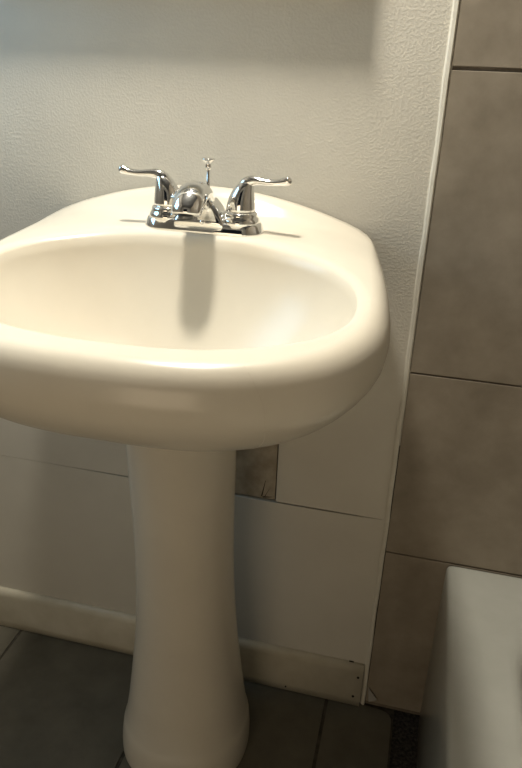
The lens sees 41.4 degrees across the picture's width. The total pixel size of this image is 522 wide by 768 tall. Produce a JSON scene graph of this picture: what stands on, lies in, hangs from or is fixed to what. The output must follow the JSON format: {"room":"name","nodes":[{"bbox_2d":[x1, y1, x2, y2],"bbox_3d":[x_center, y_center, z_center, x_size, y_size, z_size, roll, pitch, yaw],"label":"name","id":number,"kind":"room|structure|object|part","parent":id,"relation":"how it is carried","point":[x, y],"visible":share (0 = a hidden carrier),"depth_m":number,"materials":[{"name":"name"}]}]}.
{"room":"bathroom","nodes":[
{"label":"bathroom","id":0,"kind":"room"},
{"bbox_2d":[0,625,419,767],"bbox_3d":[-0.158,1.018,0.578,2.025,0.020,1.962,8,25,12],"label":"floor","id":1,"kind":"structure","parent":0,"point":[63,703],"depth_m":1.36,"materials":[{"name":"tile"}]},
{"bbox_2d":[0,185,390,767],"bbox_3d":[-0.141,0.265,1.010,0.572,1.002,0.572,8,25,12],"label":"pedestal sink","id":2,"kind":"object","parent":1,"relation":"on","point":[187,352],"visible":0.95,"depth_m":0.96,"materials":[{"name":"beige ceramic"}]},
{"bbox_2d":[0,185,390,451],"bbox_3d":[-0.128,-0.061,0.865,0.572,0.287,0.572,8,25,12],"label":"basin","id":3,"kind":"object","parent":2,"relation":"in","point":[114,327],"depth_m":0.89,"materials":[{"name":"beige ceramic"}]},
{"bbox_2d":[118,157,291,236],"bbox_3d":[-0.088,-0.255,0.949,0.254,0.099,0.122,8,25,12],"label":"faucet","id":4,"kind":"object","parent":2,"relation":"attached to","point":[192,207],"visible":1,"depth_m":0.96,"materials":[{"name":"silver metal"}]},
{"bbox_3d":[-0.164,-0.294,0.982,0.081,0.031,0.018,4,24,5],"label":"lever","id":5,"kind":"part","parent":4,"relation":"part of","materials":[{"name":"silver metal"}]},
{"bbox_3d":[-0.133,-0.269,0.990,0.056,0.064,0.056,8,25,12],"label":"handle","id":6,"kind":"part","parent":4,"relation":"part of","materials":[{"name":"silver metal"}]},
{"bbox_3d":[-0.090,-0.249,0.944,0.045,0.057,0.107,8,25,12],"label":"spout","id":7,"kind":"part","parent":4,"relation":"part of","materials":[{"name":"silver metal"}]},
{"bbox_3d":[-0.081,-0.243,0.987,0.177,0.047,0.060,8,25,12],"label":"plate","id":8,"kind":"part","parent":4,"relation":"part of","materials":[{"name":"silver metal"}]},
{"bbox_3d":[-0.076,-0.278,0.990,0.011,0.064,0.010,8,25,12],"label":"lift rod","id":9,"kind":"part","parent":4,"relation":"part of","materials":[{"name":"silver metal"}]},
{"bbox_3d":[-0.074,-0.311,0.976,0.020,0.017,0.020,8,25,12],"label":"knob","id":10,"kind":"part","parent":4,"relation":"part of","materials":[{"name":"silver metal"}]},
{"bbox_3d":[-0.028,-0.255,0.968,0.056,0.064,0.056,8,25,12],"label":"handle","id":11,"kind":"part","parent":4,"relation":"part of","materials":[{"name":"silver metal"}]},
{"bbox_3d":[0.003,-0.272,0.947,0.081,0.031,0.018,11,26,19],"label":"lever","id":12,"kind":"part","parent":4,"relation":"part of","materials":[{"name":"silver metal"}]},
{"bbox_2d":[417,566,521,767],"bbox_3d":[0.507,0.838,0.546,0.756,0.384,1.524,8,25,12],"label":"bathtub","id":13,"kind":"object","parent":1,"relation":"on","point":[470,716],"visible":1,"depth_m":1.03,"materials":[{"name":"ceramic"}]},
{"bbox_2d":[0,0,521,714],"bbox_3d":[0.121,-0.464,0.950,2.025,2.400,0.017,8,25,12],"label":"wall","id":14,"kind":"structure","parent":0,"point":[340,99],"depth_m":1.07,"materials":[{"name":"beige paint"}]},
{"bbox_2d":[0,586,364,705],"bbox_3d":[-0.352,0.528,1.498,1.142,0.104,0.014,8,25,12],"label":"baseboard","id":15,"kind":"structure","parent":14,"relation":"attached to","point":[308,673],"depth_m":1.46,"materials":[{"name":"paint"}]},
{"bbox_2d":[368,687,376,701],"bbox_3d":[0.223,0.624,1.381,0.020,0.032,0.007,8,25,12],"label":"scrap","id":16,"kind":"object","parent":14,"relation":"attached to","point":[371,696],"visible":1,"depth_m":1.38,"materials":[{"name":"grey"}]},
{"bbox_2d":[360,0,459,704],"bbox_3d":[0.251,-0.444,0.917,0.011,2.400,0.008,8,25,12],"label":"trim","id":17,"kind":"structure","parent":14,"relation":"attached to","point":[455,6],"depth_m":1.06,"materials":[{"name":"paint"}]}
]}

